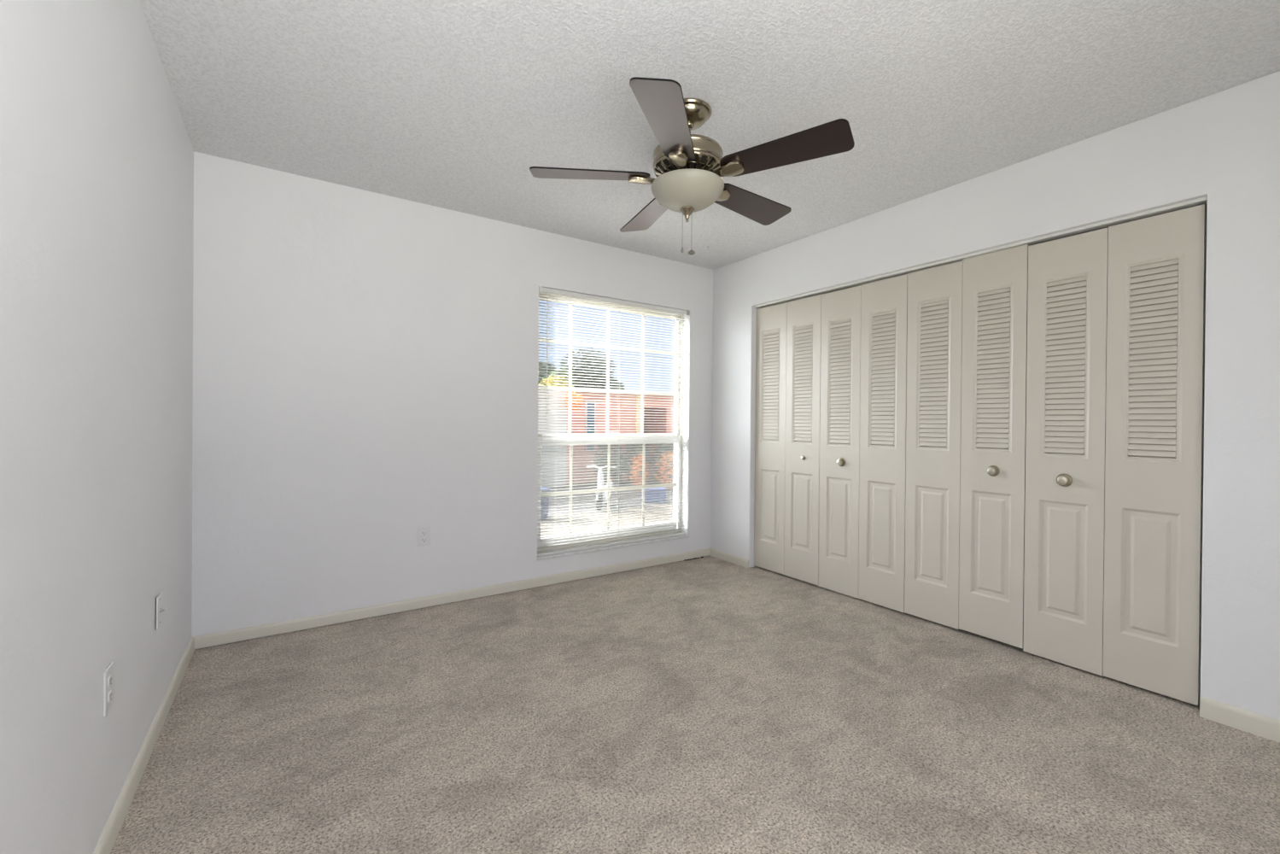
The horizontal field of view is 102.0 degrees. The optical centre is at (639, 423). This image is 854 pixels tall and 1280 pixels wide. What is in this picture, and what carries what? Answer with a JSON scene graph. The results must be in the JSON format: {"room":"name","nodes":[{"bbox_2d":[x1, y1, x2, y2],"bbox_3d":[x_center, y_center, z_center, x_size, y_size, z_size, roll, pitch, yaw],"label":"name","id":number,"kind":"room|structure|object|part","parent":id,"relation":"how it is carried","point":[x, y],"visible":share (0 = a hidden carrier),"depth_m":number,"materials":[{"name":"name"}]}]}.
{"room":"empty bedroom","nodes":[
{"label":"empty bedroom","id":0,"kind":"room"},
{"bbox_2d":[0,0,193,853],"bbox_3d":[-1.121,-0.093,0.816,0.150,2.440,4.350,0,0,-34],"label":"wall","id":1,"kind":"structure","parent":0,"point":[96,152],"depth_m":1.22,"materials":[{"name":"paint"}]},
{"bbox_2d":[102,661,113,717],"bbox_3d":[-1.401,0.699,1.367,0.008,0.116,0.072,0,0,-34],"label":"wall outlet","id":2,"kind":"object","parent":1,"relation":"attached to","point":[108,675],"visible":1,"depth_m":1.35,"materials":[{"name":"white plastic"}]},
{"bbox_2d":[107,673,112,687],"bbox_3d":[-1.398,0.679,1.369,0.002,0.027,0.034,0,0,-34],"label":"receptacle","id":3,"kind":"object","parent":2,"relation":"attached to","point":[109,675],"depth_m":1.37,"materials":[{"name":"grey plastic"}]},
{"bbox_2d":[107,689,112,702],"bbox_3d":[-1.399,0.720,1.369,0.002,0.027,0.034,0,0,-34],"label":"receptacle","id":4,"kind":"object","parent":2,"relation":"attached to","point":[109,692],"depth_m":1.37,"materials":[{"name":"grey plastic"}]},
{"bbox_2d":[93,636,194,853],"bbox_3d":[-1.063,1.094,0.867,0.013,0.066,4.050,0,0,-34],"label":"baseboard","id":5,"kind":"structure","parent":1,"relation":"attached to","point":[106,842],"depth_m":1.64,"materials":[{"name":"beige paint"}]},
{"bbox_2d":[156,592,164,630],"bbox_3d":[-1.740,0.679,1.884,0.017,0.116,0.072,0,-1,-34],"label":"cable plate","id":6,"kind":"object","parent":1,"relation":"attached to","point":[159,599],"visible":1,"depth_m":1.87,"materials":[{"name":"white plastic"}]},
{"bbox_2d":[191,151,713,648],"bbox_3d":[-0.533,-0.101,3.774,4.130,2.440,0.200,0,0,-34],"label":"wall","id":7,"kind":"structure","parent":0,"point":[365,364],"depth_m":2.98,"materials":[{"name":"paint"}]},
{"bbox_2d":[417,526,430,546],"bbox_3d":[-1.306,0.683,3.136,0.072,0.116,0.008,0,0,-34],"label":"wall outlet","id":8,"kind":"object","parent":7,"relation":"attached to","point":[423,533],"visible":1,"depth_m":3.13,"materials":[{"name":"white plastic"}]},
{"bbox_2d":[420,531,426,535],"bbox_3d":[-1.304,0.662,3.133,0.034,0.027,0.002,0,0,-34],"label":"receptacle","id":9,"kind":"object","parent":8,"relation":"attached to","point":[423,533],"depth_m":3.13,"materials":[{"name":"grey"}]},
{"bbox_2d":[420,537,426,542],"bbox_3d":[-1.304,0.704,3.133,0.034,0.027,0.002,0,0,-34],"label":"receptacle","id":10,"kind":"object","parent":8,"relation":"attached to","point":[423,540],"depth_m":3.13,"materials":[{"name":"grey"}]},
{"bbox_2d":[194,548,710,648],"bbox_3d":[-0.795,1.083,3.482,3.354,0.061,0.013,0,0,-34],"label":"baseboard","id":11,"kind":"structure","parent":7,"relation":"attached to","point":[248,633],"depth_m":3.11,"materials":[{"name":"beige paint"}]},
{"bbox_2d":[537,292,683,552],"bbox_3d":[-0.210,-0.014,4.010,1.330,1.850,0.072,0,0,-34],"label":"window","id":12,"kind":"structure","parent":7,"relation":"in","point":[666,437],"depth_m":3.98,"materials":[{"name":"grey plastic"}]},
{"bbox_3d":[-0.199,0.478,4.002,1.288,0.796,0.022,0,0,-34],"label":"sash","id":13,"kind":"part","parent":12,"relation":"part of","materials":[{"name":"white paint"}]},
{"bbox_3d":[-0.206,-0.387,4.020,1.288,1.045,0.032,0,0,-34],"label":"sash","id":14,"kind":"part","parent":12,"relation":"part of","materials":[{"name":"grey plastic"}]},
{"bbox_2d":[537,286,689,555],"bbox_3d":[-0.160,-0.011,3.935,1.318,1.855,0.047,0,0,-34],"label":"blind","id":15,"kind":"object","parent":12,"relation":"attached to","point":[541,289],"visible":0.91,"depth_m":3.89,"materials":[{"name":"white paint"}]},
{"bbox_3d":[-0.588,0.000,3.654,0.008,1.818,0.028,0,0,-34],"label":"ladder cord","id":16,"kind":"part","parent":15,"relation":"part of","materials":[{"name":"white fabric"}]},
{"bbox_3d":[-0.171,0.910,3.944,1.302,0.013,0.026,0,0,-34],"label":"rail","id":17,"kind":"part","parent":15,"relation":"part of","materials":[{"name":"white paint"}]},
{"bbox_3d":[-0.160,0.003,3.942,0.008,1.818,0.028,0,0,-34],"label":"ladder cord","id":18,"kind":"part","parent":15,"relation":"part of","materials":[{"name":"white fabric"}]},
{"bbox_3d":[0.267,0.005,4.229,0.008,1.818,0.028,0,0,-34],"label":"ladder cord","id":19,"kind":"part","parent":15,"relation":"part of","materials":[{"name":"white fabric"}]},
{"bbox_3d":[0.351,-0.375,4.254,0.006,1.080,0.010,0,0,-34],"label":"pull cord","id":20,"kind":"part","parent":15,"relation":"part of","materials":[{"name":"white plastic"}]},
{"bbox_2d":[536,532,689,560],"bbox_3d":[-0.205,0.926,3.994,1.338,0.018,0.200,0,0,-34],"label":"window sill","id":21,"kind":"structure","parent":7,"relation":"attached to","point":[567,553],"depth_m":3.88,"materials":[{"name":"paint"}]},
{"bbox_2d":[110,555,1279,853],"bbox_3d":[0.581,1.197,1.976,4.280,0.120,4.350,0,0,-34],"label":"floor","id":22,"kind":"structure","parent":0,"point":[707,704],"depth_m":1.86,"materials":[{"name":"carpet"}]},
{"bbox_2d":[139,0,1279,269],"bbox_3d":[0.603,-1.363,1.964,4.280,0.120,4.350,0,0,-34],"label":"ceiling","id":23,"kind":"structure","parent":0,"point":[447,104],"depth_m":2.00,"materials":[{"name":"white paint"}]},
{"bbox_2d":[529,76,854,255],"bbox_3d":[0.216,-1.008,2.200,1.237,0.600,1.259,0,0,-34],"label":"ceiling fan","id":24,"kind":"object","parent":23,"relation":"hanging from","point":[688,168],"visible":1,"depth_m":2.05,"materials":[{"name":"brown wood"}]},
{"bbox_3d":[-0.203,-1.031,2.146,0.489,0.006,0.163,0,12,-4],"label":"blade","id":25,"kind":"part","parent":24,"relation":"part of","materials":[{"name":"brown wood"}]},
{"bbox_3d":[0.051,-1.031,2.546,0.163,0.006,0.489,-13,5,-21],"label":"blade","id":26,"kind":"part","parent":24,"relation":"part of","materials":[{"name":"brown wood"}]},
{"bbox_3d":[0.099,-1.027,1.782,0.163,0.006,0.489,13,3,14],"label":"blade","id":27,"kind":"part","parent":24,"relation":"part of","materials":[{"name":"brown wood"}]},
{"bbox_2d":[653,149,720,177],"bbox_3d":[0.199,-1.050,2.171,0.287,0.048,0.287,0,0,-34],"label":"motor housing","id":28,"kind":"object","parent":24,"relation":"attached to","point":[708,160],"depth_m":2.09,"materials":[{"name":"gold metal"}]},
{"bbox_3d":[0.198,-0.947,2.172,0.303,0.098,0.303,0,0,-34],"label":"lamp shade","id":29,"kind":"part","parent":24,"relation":"part of","materials":[{"name":"beige glass"}]},
{"bbox_3d":[0.509,-1.026,2.428,0.489,0.006,0.163,0,-12,-40],"label":"blade","id":30,"kind":"part","parent":24,"relation":"part of","materials":[{"name":"brown wood"}]},
{"bbox_3d":[0.539,-1.024,1.956,0.489,0.006,0.163,1,-12,32],"label":"blade","id":31,"kind":"part","parent":24,"relation":"part of","materials":[{"name":"brown wood"}]},
{"bbox_2d":[710,70,1279,719],"bbox_3d":[1.793,-0.076,2.779,0.115,2.440,4.050,0,0,-34],"label":"wall","id":32,"kind":"structure","parent":0,"point":[1223,147],"depth_m":2.04,"materials":[{"name":"paint"}]},
{"bbox_2d":[709,548,748,567],"bbox_3d":[0.723,1.095,4.242,0.013,0.066,0.448,0,0,-34],"label":"baseboard","id":33,"kind":"structure","parent":32,"relation":"attached to","point":[724,556],"depth_m":4.22,"materials":[{"name":"beige paint"}]},
{"bbox_2d":[753,294,821,585],"bbox_3d":[1.080,0.110,3.837,0.051,2.015,0.599,0,0,-34],"label":"door","id":34,"kind":"structure","parent":32,"relation":"in","point":[789,334],"depth_m":3.81,"materials":[{"name":"beige paint"}]},
{"bbox_2d":[818,274,907,612],"bbox_3d":[1.412,0.117,3.333,0.062,2.018,0.601,0,0,-34],"label":"door","id":35,"kind":"structure","parent":32,"relation":"in","point":[864,327],"depth_m":3.30,"materials":[{"name":"beige paint"}]},
{"bbox_3d":[1.325,0.255,3.433,0.030,0.057,0.057,0,0,-34],"label":"knob","id":36,"kind":"part","parent":35,"relation":"part of","materials":[{"name":"silver metal"}]},
{"bbox_2d":[904,244,1029,648],"bbox_3d":[1.750,0.115,2.832,0.062,2.021,0.602,0,0,-34],"label":"door","id":37,"kind":"structure","parent":32,"relation":"in","point":[964,568],"depth_m":2.80,"materials":[{"name":"beige paint"}]},
{"bbox_3d":[1.826,0.245,2.689,0.030,0.057,0.057,0,0,-34],"label":"knob","id":38,"kind":"part","parent":37,"relation":"part of","materials":[{"name":"silver metal"}]},
{"bbox_2d":[754,196,1207,308],"bbox_3d":[1.609,-0.906,3.083,0.082,0.012,2.422,0,0,-34],"label":"trim","id":39,"kind":"structure","parent":32,"relation":"attached to","point":[1202,201],"depth_m":2.57,"materials":[{"name":"white paint"}]},
{"bbox_2d":[1022,204,1206,705],"bbox_3d":[2.086,0.127,2.330,0.065,2.018,0.600,0,0,-34],"label":"door","id":40,"kind":"structure","parent":32,"relation":"in","point":[1116,313],"depth_m":2.29,"materials":[{"name":"beige paint"}]},
{"bbox_3d":[1.992,0.266,2.441,0.033,0.062,0.062,0,0,-34],"label":"knob","id":41,"kind":"part","parent":40,"relation":"part of","materials":[{"name":"silver metal"}]},
{"bbox_2d":[1199,695,1279,742],"bbox_3d":[2.533,1.117,1.555,0.013,0.078,1.172,0,0,-34],"label":"baseboard","id":42,"kind":"structure","parent":32,"relation":"attached to","point":[1255,723],"depth_m":1.95,"materials":[{"name":"beige paint"}]},
{"bbox_2d":[1200,205,1207,642],"bbox_3d":[2.146,-0.074,2.926,0.635,2.440,4.200,0,0,-34],"label":"wall","id":43,"kind":"structure","parent":0,"point":[1206,206],"depth_m":2.52,"materials":[{"name":"grey paint"}]},
{"label":"outside","id":44,"kind":"structure","parent":0,"visible":0},
{"bbox_2d":[540,503,673,537],"bbox_3d":[5.129,1.789,11.346,28.000,0.012,4.800,0,0,-34],"label":"driveway","id":45,"kind":"structure","parent":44,"point":[662,511],"depth_m":9.37,"materials":[{"name":"white concrete"}]},
{"bbox_2d":[540,485,550,520],"bbox_3d":[-1.901,1.450,9.434,0.420,0.560,0.470,0,0,-34],"label":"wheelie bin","id":46,"kind":"object","parent":45,"relation":"on","point":[544,489],"visible":0.25,"depth_m":9.32,"materials":[{"name":"blue plastic"}]},
{"bbox_3d":[-1.899,1.190,9.433,0.420,0.040,0.470,0,0,-34],"label":"lid","id":47,"kind":"part","parent":46,"relation":"part of","materials":[{"name":"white plastic"}]},
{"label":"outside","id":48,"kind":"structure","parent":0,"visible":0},
{"bbox_2d":[566,474,663,485],"bbox_3d":[0.500,1.832,16.427,100.000,0.200,100.000,0,0,-34],"label":"ground","id":49,"kind":"structure","parent":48,"point":[649,477],"depth_m":16.08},
{"bbox_2d":[538,360,556,385],"bbox_3d":[-5.509,-0.828,26.820,2.884,4.933,2.065,0,0,-34],"label":"shade tree","id":50,"kind":"object","parent":49,"relation":"on","point":[540,364],"visible":0.12,"depth_m":26.65,"materials":[{"name":"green plant"}]},
{"bbox_2d":[538,368,575,387],"bbox_3d":[-3.597,-0.393,22.224,1.638,4.136,2.136,0,0,-6],"label":"flowering tree","id":51,"kind":"object","parent":49,"relation":"on","point":[550,373],"visible":0.34,"depth_m":21.91,"materials":[{"name":"yellow plant"}]},
{"bbox_2d":[558,347,625,389],"bbox_3d":[-2.431,-0.980,24.779,3.903,5.311,2.765,0,0,-34],"label":"shade tree","id":52,"kind":"object","parent":49,"relation":"on","point":[616,380],"visible":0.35,"depth_m":24.17,"materials":[{"name":"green plant"}]},
{"bbox_2d":[537,385,674,486],"bbox_3d":[-1.933,0.335,17.546,12.800,2.740,5.600,0,0,-34],"label":"house","id":53,"kind":"structure","parent":49,"relation":"on","point":[634,423],"depth_m":15.09,"materials":[{"name":"brick"}]},
{"bbox_2d":[563,391,584,410],"bbox_3d":[-1.779,-0.596,13.994,0.630,0.583,0.611,0,0,-34],"label":"shrub","id":54,"kind":"object","parent":53,"relation":"attached to","point":[579,400],"visible":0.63,"depth_m":13.97,"materials":[{"name":"orange plant"}]},
{"bbox_2d":[548,478,665,489],"bbox_3d":[-1.182,1.696,14.449,65.000,0.060,0.200,0,0,-34],"label":"kerb","id":55,"kind":"object","parent":49,"relation":"on","point":[651,480],"visible":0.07,"depth_m":14.18,"materials":[{"name":"grey concrete"}]},
{"bbox_2d":[620,443,651,483],"bbox_3d":[-0.138,1.071,14.980,0.940,1.379,0.948,0,0,-34],"label":"shrub","id":56,"kind":"object","parent":49,"relation":"on","point":[634,447],"visible":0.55,"depth_m":14.84,"materials":[{"name":"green plant"}]},
{"bbox_2d":[657,455,673,479],"bbox_3d":[0.992,1.280,15.707,1.042,1.026,1.020,0,0,-34],"label":"shrub","id":57,"kind":"object","parent":49,"relation":"on","point":[666,455],"visible":0.04,"depth_m":15.59,"materials":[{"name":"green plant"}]},
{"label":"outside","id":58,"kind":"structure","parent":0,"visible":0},
{"bbox_2d":[548,480,673,516],"bbox_3d":[-0.120,1.737,12.873,65.000,0.010,3.600,0,0,-34],"label":"road","id":59,"kind":"structure","parent":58,"point":[633,493],"depth_m":11.61,"materials":[{"name":"grey asphalt"}]},
{"bbox_2d":[587,465,615,510],"bbox_3d":[-0.755,1.285,10.709,0.590,0.900,1.240,1,0,8],"label":"motor scooter","id":60,"kind":"object","parent":59,"relation":"on","point":[600,473],"visible":0.61,"depth_m":10.42,"materials":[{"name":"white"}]},
{"bbox_3d":[-0.718,1.138,10.959,0.218,0.269,0.566,1,0,8],"label":"seat","id":61,"kind":"part","parent":60,"relation":"part of","materials":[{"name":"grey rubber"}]},
{"bbox_2d":[593,444,627,485],"bbox_3d":[-0.813,1.068,14.375,0.970,1.339,0.954,0,0,-34],"label":"shrub","id":62,"kind":"object","parent":59,"relation":"on","point":[616,470],"visible":0.66,"depth_m":14.25,"materials":[{"name":"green plant"}]},
{"bbox_2d":[629,453,648,490],"bbox_3d":[-0.021,1.244,13.353,0.575,0.993,0.519,0,0,-34],"label":"shrub","id":63,"kind":"object","parent":59,"relation":"on","point":[635,471],"visible":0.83,"depth_m":13.33,"materials":[{"name":"orange plant"}]},
{"bbox_2d":[641,487,666,502],"bbox_3d":[0.300,1.587,11.588,0.520,0.310,0.380,0,0,-9],"label":"crate","id":64,"kind":"object","parent":59,"relation":"on","point":[652,491],"visible":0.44,"depth_m":11.41,"materials":[{"name":"blue plastic"}]},
{"bbox_3d":[0.302,1.452,11.587,0.520,0.040,0.380,0,0,-9],"label":"lid","id":65,"kind":"part","parent":64,"relation":"part of","materials":[{"name":"white plastic"}]},
{"bbox_2d":[651,443,673,483],"bbox_3d":[0.809,1.069,14.699,0.942,1.414,0.977,1,0,11],"label":"shrub","id":66,"kind":"object","parent":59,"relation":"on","point":[661,447],"visible":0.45,"depth_m":14.59,"materials":[{"name":"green plant"}]},
{"bbox_2d":[655,451,673,488],"bbox_3d":[0.759,1.232,13.818,0.678,1.057,0.662,1,0,27],"label":"shrub","id":67,"kind":"object","parent":59,"relation":"on","point":[669,453],"visible":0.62,"depth_m":13.78,"materials":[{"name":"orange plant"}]}
]}

